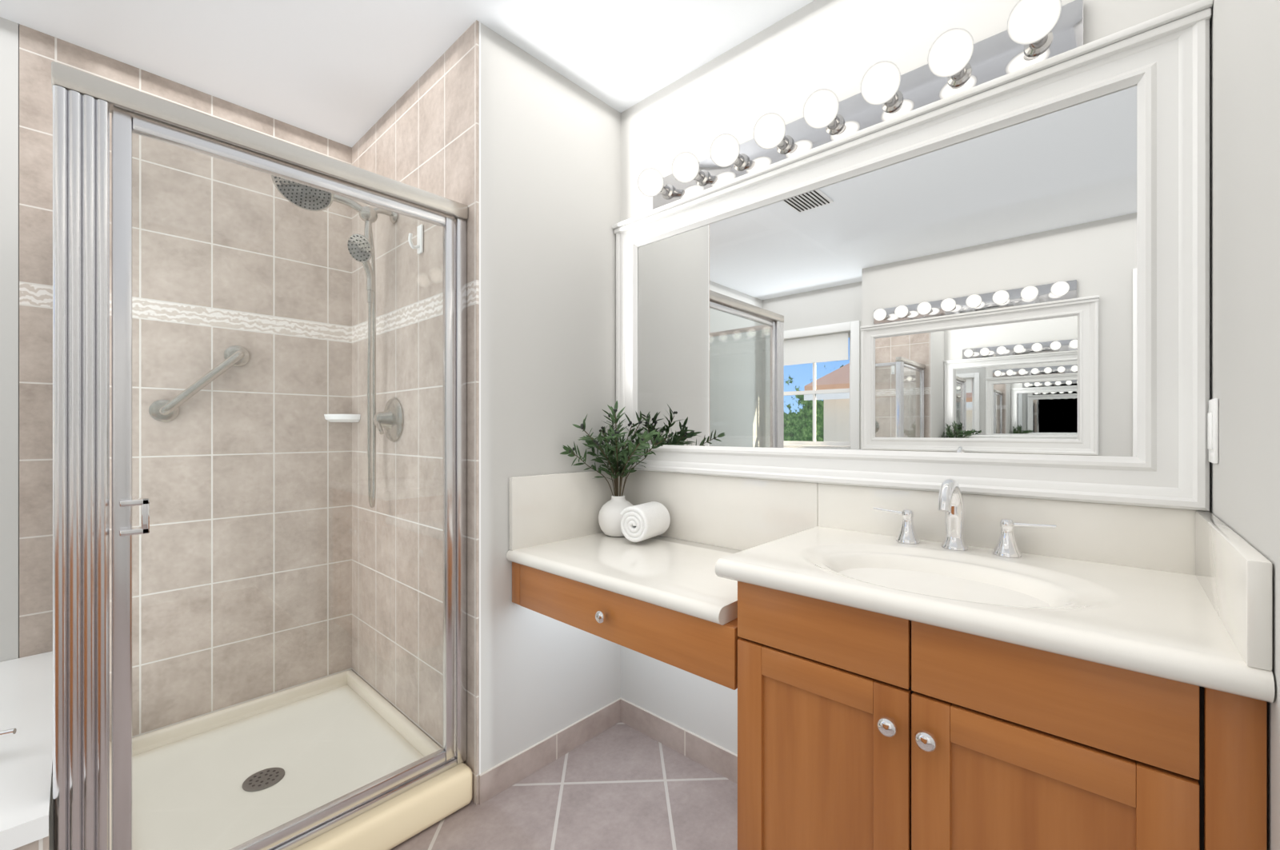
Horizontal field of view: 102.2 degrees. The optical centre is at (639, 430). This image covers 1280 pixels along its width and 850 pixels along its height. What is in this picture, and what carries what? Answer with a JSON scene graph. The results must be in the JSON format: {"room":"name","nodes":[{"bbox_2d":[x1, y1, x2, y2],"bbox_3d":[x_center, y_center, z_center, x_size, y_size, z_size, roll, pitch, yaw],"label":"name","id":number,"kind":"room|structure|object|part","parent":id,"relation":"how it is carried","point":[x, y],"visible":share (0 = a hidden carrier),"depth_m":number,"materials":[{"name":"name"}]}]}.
{"room":"bathroom","nodes":[
{"label":"bathroom","id":0,"kind":"room"},
{"bbox_2d":[18,24,19,658],"bbox_3d":[-2.225,-0.055,1.431,0.140,2.440,2.588,0,0,42],"label":"wall","id":1,"kind":"structure","parent":0,"point":[18,341],"depth_m":1.62,"materials":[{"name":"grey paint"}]},
{"bbox_2d":[0,16,18,662],"bbox_3d":[-2.451,-0.055,1.075,0.008,2.440,1.478,0,0,42],"label":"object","id":2,"kind":"structure","parent":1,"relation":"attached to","point":[9,340],"depth_m":1.60,"materials":[{"name":"grey"}]},
{"bbox_2d":[19,24,351,775],"bbox_3d":[-1.627,-0.055,1.976,0.008,2.440,0.960,0,0,42],"label":"tile","id":3,"kind":"structure","parent":1,"relation":"attached to","point":[38,53],"depth_m":1.96,"materials":[{"name":"beige tile"}]},
{"bbox_2d":[0,0,814,147],"bbox_3d":[-0.498,-1.325,0.373,4.118,0.100,3.358,0,0,42],"label":"ceiling","id":4,"kind":"structure","parent":0,"point":[350,73],"depth_m":1.68,"materials":[{"name":"white paint"}]},
{"bbox_2d":[480,23,620,773],"bbox_3d":[-0.693,-0.055,2.305,1.221,2.440,0.770,0,0,42],"label":"wall","id":5,"kind":"structure","parent":0,"point":[550,177],"depth_m":1.77,"materials":[{"name":"grey paint"}]},
{"bbox_2d":[352,20,478,805],"bbox_3d":[-0.904,-0.055,1.971,1.081,2.440,0.008,0,0,42],"label":"tile","id":6,"kind":"structure","parent":5,"relation":"attached to","point":[422,133],"depth_m":1.88,"materials":[{"name":"beige tile"}]},
{"bbox_2d":[478,21,480,775],"bbox_3d":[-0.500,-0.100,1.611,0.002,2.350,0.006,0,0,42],"label":"wall","id":7,"kind":"structure","parent":5,"relation":"attached to","point":[479,398],"depth_m":1.61,"materials":[{"name":"white paint"}]},
{"bbox_2d":[478,698,620,804],"bbox_3d":[-0.290,1.120,1.836,0.008,0.090,0.622,0,0,42],"label":"baseboard","id":8,"kind":"structure","parent":5,"relation":"attached to","point":[502,776],"depth_m":1.79,"materials":[{"name":"tile"}]},
{"bbox_2d":[390,721,737,849],"bbox_3d":[-0.498,1.215,0.373,4.118,0.100,3.358,0,0,42],"label":"floor","id":9,"kind":"structure","parent":0,"point":[620,786],"depth_m":1.59,"materials":[{"name":"tile"}]},
{"bbox_2d":[0,651,52,849],"bbox_3d":[-2.022,0.845,0.743,1.069,0.635,1.564,0,0,42],"label":"tub","id":10,"kind":"object","parent":9,"relation":"on","point":[26,753],"visible":0.88,"depth_m":1.15,"materials":[{"name":"ceramic"}]},
{"bbox_3d":[-1.401,0.659,1.109,0.046,0.017,0.080,0,0,42],"label":"filler handle lever","id":11,"kind":"part","parent":10,"relation":"part of","materials":[{"name":"silver metal"}]},
{"bbox_2d":[51,61,472,849],"bbox_3d":[-1.199,0.115,1.645,1.068,2.097,0.872,0,0,42],"label":"shower enclosure","id":12,"kind":"object","parent":9,"relation":"on","point":[413,793],"visible":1,"depth_m":1.25,"materials":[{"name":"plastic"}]},
{"bbox_2d":[132,685,423,849],"bbox_3d":[-1.205,1.110,1.712,0.890,0.001,0.700,0,0,42],"label":"shower floor","id":13,"kind":"structure","parent":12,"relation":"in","point":[262,772],"depth_m":1.69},
{"bbox_3d":[-0.842,1.040,1.347,0.036,0.020,0.760,0,0,42],"label":"door frame sill","id":14,"kind":"part","parent":12,"relation":"part of","materials":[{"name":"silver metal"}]},
{"bbox_3d":[-0.841,0.180,1.347,0.003,1.631,0.696,0,0,42],"label":"door glass","id":15,"kind":"part","parent":12,"relation":"part of","materials":[{"name":"clear glass"}]},
{"bbox_3d":[-0.841,-0.648,1.347,0.024,0.030,0.692,0,0,42],"label":"door rail","id":16,"kind":"part","parent":12,"relation":"part of","materials":[{"name":"silver metal"}]},
{"bbox_3d":[-0.841,1.009,1.347,0.024,0.034,0.692,0,0,42],"label":"door rail","id":17,"kind":"part","parent":12,"relation":"part of","materials":[{"name":"silver metal"}]},
{"bbox_2d":[506,469,1274,849],"bbox_3d":[0.326,0.637,1.332,1.594,1.052,0.546,0,0,42],"label":"bathroom vanity","id":18,"kind":"object","parent":9,"relation":"on","point":[950,665],"depth_m":0.95,"materials":[{"name":"brown wood"}]},
{"bbox_2d":[559,400,675,536],"bbox_3d":[-0.071,0.140,1.803,0.315,0.498,0.300,0,0,42],"label":"potted plant","id":19,"kind":"object","parent":18,"relation":"on","point":[610,517],"depth_m":1.87,"materials":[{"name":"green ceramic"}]},
{"bbox_2d":[620,501,670,542],"bbox_3d":[0.020,0.319,1.808,0.114,0.120,0.160,0,0,33],"label":"roll","id":20,"kind":"object","parent":18,"relation":"on","point":[641,522],"depth_m":1.75,"materials":[{"name":"white fabric"}]},
{"bbox_2d":[620,0,1210,755],"bbox_3d":[0.559,-0.055,1.587,1.597,2.440,0.140,0,0,42],"label":"wall","id":21,"kind":"structure","parent":0,"point":[787,66],"depth_m":1.64,"materials":[{"name":"grey paint"}]},
{"bbox_2d":[620,697,737,783],"bbox_3d":[0.229,1.120,1.788,0.837,0.090,0.008,0,0,42],"label":"baseboard","id":22,"kind":"structure","parent":21,"relation":"attached to","point":[715,758],"depth_m":1.85,"materials":[{"name":"tile"}]},
{"bbox_2d":[637,0,1083,209],"bbox_3d":[0.457,-0.871,1.472,1.223,0.116,0.166,0,0,42],"label":"vanity light","id":23,"kind":"object","parent":21,"relation":"attached to","point":[958,60],"depth_m":1.33,"materials":[{"name":"white glass"}]},
{"bbox_2d":[612,0,1213,511],"bbox_3d":[0.494,-0.329,1.516,1.597,0.964,0.049,0,0,42],"label":"mirror","id":24,"kind":"object","parent":21,"relation":"attached to","point":[999,286],"depth_m":1.26,"materials":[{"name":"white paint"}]},
{"bbox_2d":[1210,0,1279,849],"bbox_3d":[1.412,-0.055,0.374,1.300,2.440,0.778,0,0,42],"label":"wall","id":25,"kind":"structure","parent":0,"point":[1245,237],"depth_m":0.71,"materials":[{"name":"grey paint"}]},
{"bbox_2d":[1207,398,1218,463],"bbox_3d":[1.047,0.002,0.945,0.008,0.117,0.072,0,0,42],"label":"switch plate","id":26,"kind":"object","parent":25,"relation":"attached to","point":[1213,430],"depth_m":0.93,"materials":[{"name":"white plastic"}]}
]}

